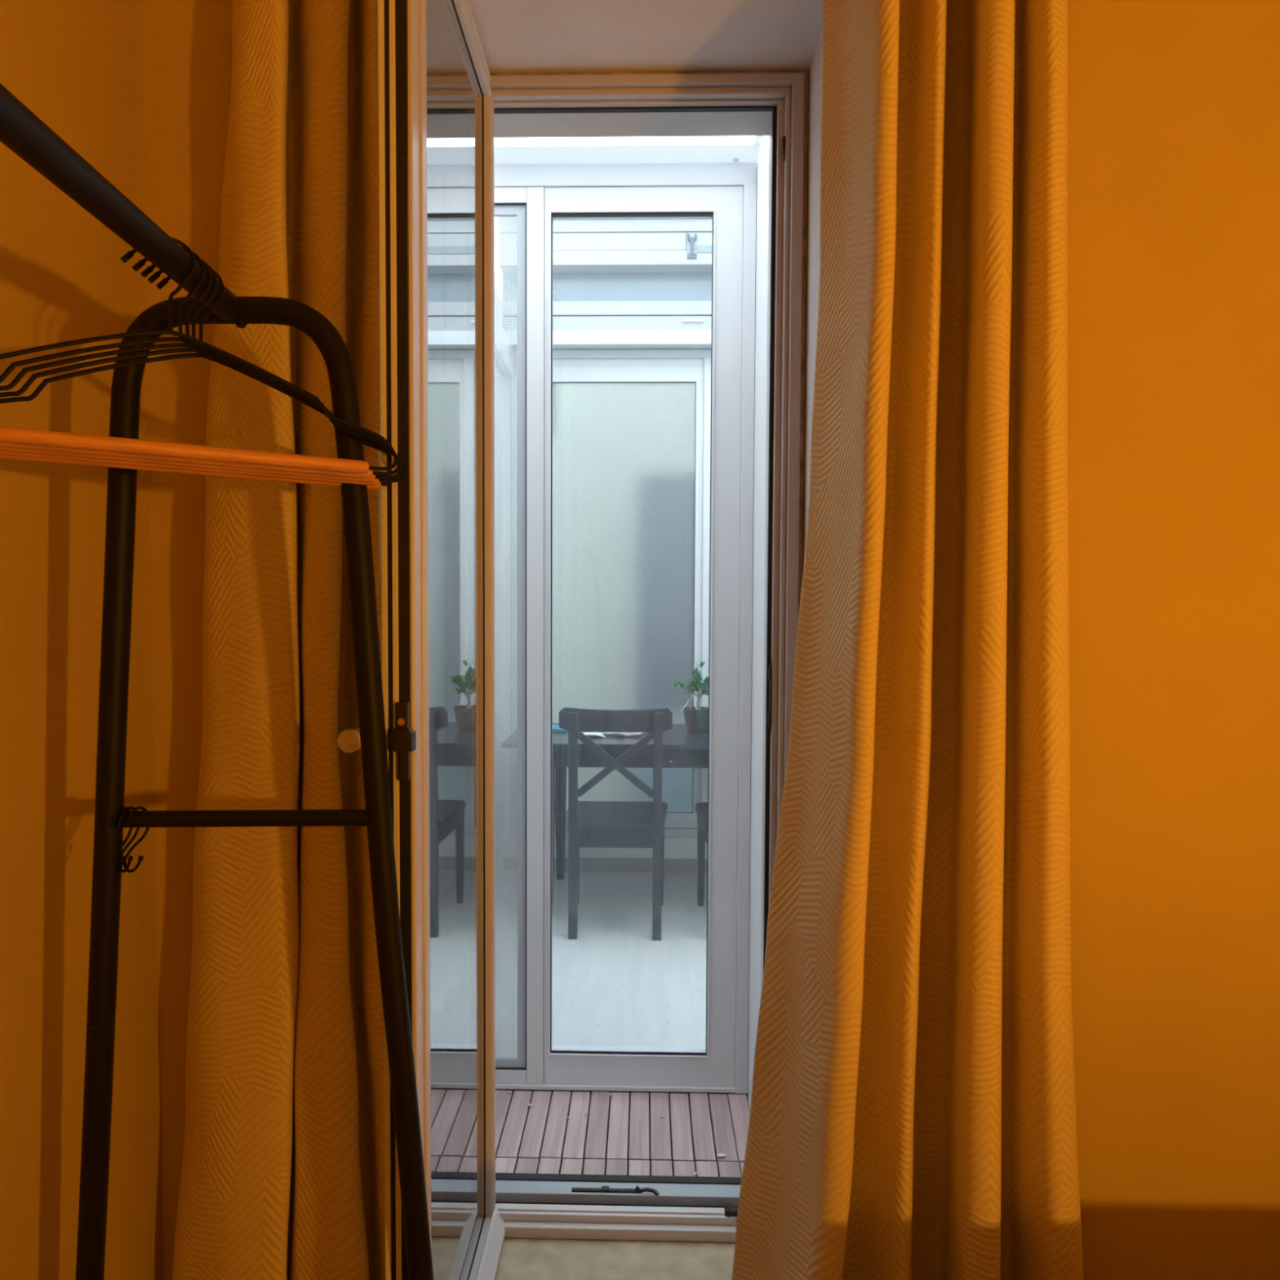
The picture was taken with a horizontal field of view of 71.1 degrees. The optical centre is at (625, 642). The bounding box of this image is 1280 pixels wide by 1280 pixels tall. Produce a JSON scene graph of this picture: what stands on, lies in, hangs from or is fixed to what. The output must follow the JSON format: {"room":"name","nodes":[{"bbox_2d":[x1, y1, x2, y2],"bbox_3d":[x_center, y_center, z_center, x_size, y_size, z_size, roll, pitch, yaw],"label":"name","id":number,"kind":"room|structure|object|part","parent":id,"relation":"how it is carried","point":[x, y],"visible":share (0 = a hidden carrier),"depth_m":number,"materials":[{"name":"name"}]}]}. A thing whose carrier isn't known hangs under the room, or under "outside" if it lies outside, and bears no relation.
{"room":"bedroom","nodes":[
{"label":"bedroom","id":0,"kind":"room"},
{"bbox_2d":[0,0,503,1279],"bbox_3d":[-0.823,-0.188,1.143,0.300,2.880,6.700,0,2,1],"label":"wall","id":1,"kind":"structure","parent":0,"point":[77,65],"depth_m":1.13,"materials":[{"name":"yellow paint"}]},
{"bbox_2d":[494,288,513,376],"bbox_3d":[-0.740,-1.405,3.418,0.350,0.300,2.058,0,2,1],"label":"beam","id":2,"kind":"structure","parent":1,"relation":"on","point":[500,363],"depth_m":4.08,"materials":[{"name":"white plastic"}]},
{"bbox_2d":[493,272,502,302],"bbox_3d":[0.513,-0.454,4.851,3.400,3.260,0.750,0,2,1],"label":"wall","id":3,"kind":"structure","parent":0,"point":[498,277],"depth_m":5.09,"materials":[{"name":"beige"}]},
{"bbox_2d":[494,871,706,1057],"bbox_3d":[0.374,1.198,3.502,2.600,0.060,2.078,0,2,1],"label":"floor","id":4,"kind":"structure","parent":0,"point":[663,982],"depth_m":3.26,"materials":[{"name":"white wood"}]},
{"bbox_2d":[502,723,708,917],"bbox_3d":[0.340,0.778,4.023,1.695,0.740,0.665,0,2,1],"label":"dining table","id":5,"kind":"object","parent":4,"relation":"on","point":[684,753],"visible":0.23,"depth_m":3.73,"materials":[{"name":"black wood"}]},
{"bbox_3d":[-0.324,0.796,3.752,0.058,0.719,0.058,0,2,1],"label":"leg","id":6,"kind":"part","parent":5,"relation":"part of","materials":[{"name":"black wood"}]},
{"bbox_2d":[552,724,566,732],"bbox_3d":[-0.321,0.393,4.096,0.110,0.016,0.140,0,2,1],"label":"closed book","id":7,"kind":"object","parent":5,"relation":"on","point":[556,728],"visible":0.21,"depth_m":4.03,"materials":[{"name":"teal paper"}]},
{"bbox_3d":[-0.311,0.775,4.291,0.058,0.719,0.058,0,2,1],"label":"leg","id":8,"kind":"part","parent":5,"relation":"part of","materials":[{"name":"black wood"}]},
{"bbox_2d":[582,732,604,737],"bbox_3d":[-0.151,0.401,3.943,0.109,0.012,0.175,0,2,-6],"label":"paper sheet","id":9,"kind":"object","parent":5,"relation":"on","point":[600,734],"visible":0.49,"depth_m":3.91,"materials":[{"name":"white paper"}]},
{"bbox_2d":[603,732,644,737],"bbox_3d":[-0.007,0.393,3.915,0.185,0.032,0.083,0,2,1],"label":"folded cloth","id":10,"kind":"object","parent":5,"relation":"on","point":[620,734],"visible":0.48,"depth_m":3.89,"materials":[{"name":"white fabric"}]},
{"bbox_2d":[673,661,708,733],"bbox_3d":[0.314,0.243,4.073,0.200,0.323,0.176,0,2,1],"label":"potted plant","id":11,"kind":"object","parent":5,"relation":"on","point":[691,714],"visible":0.84,"depth_m":4.04,"materials":[{"name":"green plant"}]},
{"bbox_3d":[0.316,0.224,4.078,0.152,0.177,0.130,0,2,1],"label":"stem","id":12,"kind":"part","parent":11,"relation":"part of","materials":[{"name":"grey plant"}]},
{"bbox_3d":[0.329,0.352,4.070,0.142,0.106,0.141,0,2,1],"label":"pot","id":13,"kind":"part","parent":11,"relation":"part of","materials":[{"name":"grey ceramic"}]},
{"bbox_2d":[559,706,672,940],"bbox_3d":[-0.036,0.703,3.702,0.442,0.911,0.464,0,2,1],"label":"dining chair","id":14,"kind":"object","parent":4,"relation":"on","point":[637,824],"visible":1,"depth_m":3.50,"materials":[{"name":"black wood"}]},
{"bbox_3d":[-0.206,0.719,3.503,0.035,0.893,0.057,0,2,1],"label":"post","id":15,"kind":"part","parent":14,"relation":"part of","materials":[{"name":"black wood"}]},
{"bbox_3d":[-0.217,0.939,3.928,0.034,0.420,0.034,0,2,1],"label":"leg","id":16,"kind":"part","parent":14,"relation":"part of","materials":[{"name":"black wood"}]},
{"bbox_3d":[-0.038,0.304,3.514,0.442,0.100,0.051,0,2,1],"label":"rail","id":17,"kind":"part","parent":14,"relation":"part of","materials":[{"name":"black wood"}]},
{"bbox_3d":[-0.036,0.720,3.715,0.430,0.028,0.441,0,2,1],"label":"seat","id":18,"kind":"part","parent":14,"relation":"part of","materials":[{"name":"black wood"}]},
{"bbox_3d":[0.124,0.720,3.495,0.035,0.893,0.057,0,2,1],"label":"post","id":19,"kind":"part","parent":14,"relation":"part of","materials":[{"name":"black wood"}]},
{"bbox_3d":[0.153,0.941,3.919,0.034,0.420,0.034,0,2,1],"label":"leg","id":20,"kind":"part","parent":14,"relation":"part of","materials":[{"name":"black wood"}]},
{"bbox_2d":[694,707,708,906],"bbox_3d":[0.511,0.706,3.690,0.442,0.911,0.464,0,2,1],"label":"dining chair","id":21,"kind":"object","parent":4,"relation":"on","point":[700,808],"visible":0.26,"depth_m":3.90,"materials":[{"name":"black wood"}]},
{"bbox_3d":[0.511,0.723,3.702,0.430,0.028,0.441,0,2,1],"label":"seat","id":22,"kind":"part","parent":21,"relation":"part of","materials":[{"name":"black wood"}]},
{"bbox_3d":[0.330,0.942,3.915,0.034,0.420,0.034,0,2,1],"label":"leg","id":23,"kind":"part","parent":21,"relation":"part of","materials":[{"name":"black wood"}]},
{"bbox_3d":[0.508,0.307,3.502,0.442,0.100,0.051,0,2,1],"label":"rail","id":24,"kind":"part","parent":21,"relation":"part of","materials":[{"name":"black wood"}]},
{"bbox_2d":[502,377,707,859],"bbox_3d":[0.552,-0.117,4.417,2.300,2.500,0.100,0,2,1],"label":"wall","id":25,"kind":"structure","parent":0,"point":[674,848],"depth_m":4.42,"materials":[{"name":"white paint"}]},
{"bbox_2d":[503,857,706,872],"bbox_3d":[0.545,1.102,4.408,2.300,0.064,0.012,0,2,1],"label":"baseboard","id":26,"kind":"structure","parent":25,"relation":"attached to","point":[586,864],"depth_m":4.41,"materials":[{"name":"grey"}]},
{"bbox_2d":[504,329,711,838],"bbox_3d":[0.550,-0.248,4.321,2.300,2.432,0.182,0,2,1],"label":"wall","id":27,"kind":"structure","parent":25,"relation":"in","point":[673,504],"depth_m":4.38,"materials":[{"name":"grey paint"}]},
{"bbox_2d":[498,217,712,330],"bbox_3d":[0.557,-1.751,4.264,2.300,0.664,0.280,0,2,1],"label":"window","id":28,"kind":"structure","parent":27,"relation":"on","point":[650,291],"depth_m":4.20,"materials":[{"name":"grey"}]},
{"bbox_3d":[0.558,-1.844,4.289,2.300,0.150,0.224,0,2,1],"label":"panel","id":29,"kind":"part","parent":28,"relation":"part of","materials":[{"name":"grey"}]},
{"bbox_3d":[0.558,-2.001,4.255,2.300,0.162,0.280,0,2,1],"label":"panel","id":30,"kind":"part","parent":28,"relation":"part of","materials":[{"name":"grey"}]},
{"bbox_3d":[0.556,-1.509,4.299,2.300,0.179,0.230,0,2,1],"label":"panel","id":31,"kind":"part","parent":28,"relation":"part of","materials":[{"name":"grey"}]},
{"bbox_3d":[0.557,-1.691,4.291,2.300,0.185,0.008,0,2,1],"label":"blue grey pane","id":32,"kind":"part","parent":28,"relation":"part of","materials":[{"name":"grey"}]},
{"bbox_3d":[0.555,-1.430,4.276,2.300,0.065,0.182,0,2,1],"label":"drip sill","id":33,"kind":"part","parent":27,"relation":"part of","materials":[{"name":"grey"}]},
{"bbox_3d":[-0.066,-0.212,4.401,0.805,2.102,0.006,0,2,1],"label":"patterned pane","id":34,"kind":"part","parent":27,"relation":"part of","materials":[{"name":"clear glass"}]},
{"bbox_2d":[494,1237,735,1279],"bbox_3d":[-0.012,1.075,1.542,0.628,0.012,0.381,0,2,1],"label":"windowsill","id":35,"kind":"structure","parent":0,"point":[521,1258],"depth_m":1.55,"materials":[{"name":"beige stone"}]},
{"bbox_2d":[495,1088,750,1177],"bbox_3d":[-0.768,1.230,2.138,2.300,0.031,0.702,0,2,1],"label":"deck","id":36,"kind":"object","parent":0,"point":[624,1133],"visible":0.29,"depth_m":2.22,"materials":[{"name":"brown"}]},
{"bbox_2d":[493,162,757,1093],"bbox_3d":[-0.784,-0.022,2.411,2.242,2.452,0.062,0,2,1],"label":"door","id":37,"kind":"structure","parent":36,"relation":"on","point":[725,193],"depth_m":2.37,"materials":[{"name":"white plastic"}]},
{"bbox_3d":[-0.568,0.004,2.395,0.606,2.294,0.010,0,2,1],"label":"screen frame","id":38,"kind":"part","parent":37,"relation":"part of","materials":[{"name":"grey metal"}]},
{"bbox_3d":[-0.584,0.002,2.407,0.643,2.378,0.052,0,2,1],"label":"panel","id":39,"kind":"part","parent":37,"relation":"part of","materials":[{"name":"white plastic"}]},
{"bbox_2d":[493,135,762,164],"bbox_3d":[-0.727,-1.237,2.051,2.360,0.005,0.720,0,2,1],"label":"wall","id":40,"kind":"structure","parent":37,"relation":"on","point":[668,153],"depth_m":2.28,"materials":[{"name":"white paint"}]},
{"bbox_2d":[732,157,739,162],"bbox_3d":[0.283,-1.237,2.299,0.018,0.006,0.018,0,2,1],"label":"cap","id":41,"kind":"object","parent":40,"relation":"attached to","point":[735,159],"visible":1,"depth_m":2.29,"materials":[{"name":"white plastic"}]},
{"bbox_3d":[0.013,-0.004,2.384,0.420,2.225,0.005,0,2,1],"label":"glass pane","id":42,"kind":"part","parent":37,"relation":"part of","materials":[{"name":"clear glass"}]},
{"bbox_2d":[716,1153,725,1156],"bbox_3d":[0.227,1.217,2.125,0.023,0.004,0.012,0,2,-10],"label":"petal","id":43,"kind":"object","parent":36,"relation":"on","point":[717,1154],"visible":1,"depth_m":2.13,"materials":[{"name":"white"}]},
{"bbox_2d":[747,135,769,1110],"bbox_3d":[0.348,0.002,2.060,0.058,2.440,0.692,0,2,1],"label":"wall","id":44,"kind":"structure","parent":36,"relation":"on","point":[762,169],"depth_m":2.19,"materials":[{"name":"white paint"}]},
{"bbox_3d":[0.359,-0.009,2.362,0.050,2.440,0.087,0,2,1],"label":"corner post","id":45,"kind":"part","parent":44,"relation":"part of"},
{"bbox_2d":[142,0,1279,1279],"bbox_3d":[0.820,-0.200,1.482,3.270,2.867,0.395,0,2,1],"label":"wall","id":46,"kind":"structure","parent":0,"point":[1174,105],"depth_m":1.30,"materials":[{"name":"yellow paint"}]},
{"bbox_2d":[337,0,808,1279],"bbox_3d":[-0.019,0.055,1.370,0.640,2.039,0.708,0,2,1],"label":"door","id":47,"kind":"structure","parent":46,"relation":"in","point":[442,109],"depth_m":1.41,"materials":[{"name":"white wood"}]},
{"bbox_3d":[-0.311,0.116,1.113,0.066,0.110,0.111,0,2,1],"label":"handle","id":48,"kind":"part","parent":47,"relation":"part of","materials":[{"name":"beige"}]},
{"bbox_3d":[-0.256,0.056,1.345,0.004,1.974,0.460,0,2,1],"label":"glass pane","id":49,"kind":"part","parent":47,"relation":"part of","materials":[{"name":"clear glass"}]},
{"bbox_3d":[-0.005,0.061,1.647,0.552,2.005,0.115,0,2,1],"label":"frame","id":50,"kind":"part","parent":47,"relation":"part of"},
{"bbox_3d":[-0.005,0.048,1.631,0.610,2.033,0.145,0,2,1],"label":"frame","id":51,"kind":"part","parent":47,"relation":"part of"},
{"bbox_3d":[0.256,0.096,1.592,0.005,0.132,0.014,0,2,1],"label":"strike plate","id":52,"kind":"part","parent":47,"relation":"part of","materials":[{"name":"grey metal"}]},
{"bbox_2d":[468,0,822,73],"bbox_3d":[-0.003,-0.974,1.471,0.628,0.006,0.395,0,2,1],"label":"ceiling","id":53,"kind":"structure","parent":46,"relation":"attached to","point":[516,36],"depth_m":1.43,"materials":[{"name":"white paint"}]},
{"bbox_2d":[802,29,822,573],"bbox_3d":[-0.008,0.052,1.510,0.636,2.058,0.394,0,2,1],"label":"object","id":54,"kind":"structure","parent":46,"relation":"attached to","point":[815,74],"depth_m":1.49,"materials":[{"name":"white paint"}]},
{"bbox_3d":[0.781,-1.507,-0.531,3.270,0.100,3.530,0,2,1],"label":"ceiling","id":55,"kind":"structure","parent":0,"visible":0},
{"bbox_2d":[172,0,385,1279],"bbox_3d":[-0.489,-0.226,1.226,0.359,2.603,0.141,0,2,1],"label":"curtain","id":56,"kind":"object","parent":55,"relation":"hanging from","point":[283,1170],"visible":0.84,"depth_m":1.20,"materials":[{"name":"fabric"}]},
{"bbox_2d":[731,0,1083,1279],"bbox_3d":[0.408,-0.221,1.191,0.519,2.603,0.183,0,2,1],"label":"curtain","id":57,"kind":"object","parent":55,"relation":"hanging from","point":[913,1116],"visible":1,"depth_m":1.19,"materials":[{"name":"fabric"}]},
{"bbox_3d":[0.770,1.230,-0.366,3.030,0.150,3.410,0,2,1],"label":"floor","id":58,"kind":"structure","parent":0,"visible":0},
{"bbox_2d":[0,83,433,1279],"bbox_3d":[-0.395,0.376,0.547,0.457,1.476,0.966,0,2,-3],"label":"clothes rack","id":59,"kind":"object","parent":58,"relation":"on","point":[23,132],"visible":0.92,"depth_m":0.99,"materials":[{"name":"black metal"}]},
{"bbox_3d":[-0.408,-0.346,0.513,0.030,0.029,0.919,0,2,-3],"label":"rail","id":60,"kind":"part","parent":59,"relation":"part of","materials":[{"name":"black metal"}]},
{"bbox_2d":[111,806,133,872],"bbox_3d":[-0.562,0.219,0.998,0.017,0.073,0.029,0,2,1],"label":"s-hook","id":61,"kind":"object","parent":59,"relation":"hanging from","point":[123,857],"visible":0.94,"depth_m":0.99,"materials":[{"name":"black metal"}]},
{"bbox_2d":[117,806,139,872],"bbox_3d":[-0.552,0.219,0.998,0.024,0.073,0.022,-1,3,-33],"label":"s-hook","id":62,"kind":"object","parent":59,"relation":"hanging from","point":[130,857],"visible":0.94,"depth_m":0.99,"materials":[{"name":"black metal"}]},
{"bbox_2d":[123,806,149,872],"bbox_3d":[-0.543,0.219,0.997,0.028,0.073,0.022,-1,3,-31],"label":"s-hook","id":63,"kind":"object","parent":59,"relation":"hanging from","point":[140,857],"visible":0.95,"depth_m":1.00,"materials":[{"name":"black metal"}]},
{"bbox_2d":[0,266,391,489],"bbox_3d":[-0.428,-0.275,0.905,0.435,0.211,0.014,-1,3,-36],"label":"hanger","id":64,"kind":"object","parent":59,"relation":"hanging from","point":[162,283],"visible":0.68,"depth_m":0.89,"materials":[{"name":"black metal"}]},
{"bbox_2d":[0,236,398,473],"bbox_3d":[-0.424,-0.276,0.837,0.435,0.203,0.014,-1,3,-34],"label":"hanger","id":65,"kind":"object","parent":59,"relation":"hanging from","point":[7,434],"visible":0.86,"depth_m":0.84,"materials":[{"name":"black metal"}]},
{"bbox_2d":[0,245,400,478],"bbox_3d":[-0.425,-0.276,0.858,0.435,0.205,0.014,-1,3,-35],"label":"hanger","id":66,"kind":"object","parent":59,"relation":"hanging from","point":[140,263],"visible":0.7,"depth_m":0.86,"materials":[{"name":"brown wood"}]},
{"bbox_2d":[0,252,402,482],"bbox_3d":[-0.426,-0.275,0.874,0.435,0.207,0.014,-1,3,-36],"label":"hanger","id":67,"kind":"object","parent":59,"relation":"hanging from","point":[148,269],"visible":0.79,"depth_m":0.87,"materials":[{"name":"black metal"}]},
{"bbox_2d":[0,258,405,485],"bbox_3d":[-0.427,-0.275,0.888,0.435,0.209,0.014,-1,3,-35],"label":"hanger","id":68,"kind":"object","parent":59,"relation":"hanging from","point":[156,275],"visible":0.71,"depth_m":0.87,"materials":[{"name":"black metal"}]},
{"bbox_3d":[-0.418,0.357,1.011,0.452,1.473,0.029,0,2,-3],"label":"frame","id":69,"kind":"part","parent":59,"relation":"part of","materials":[{"name":"black metal"}]}
]}

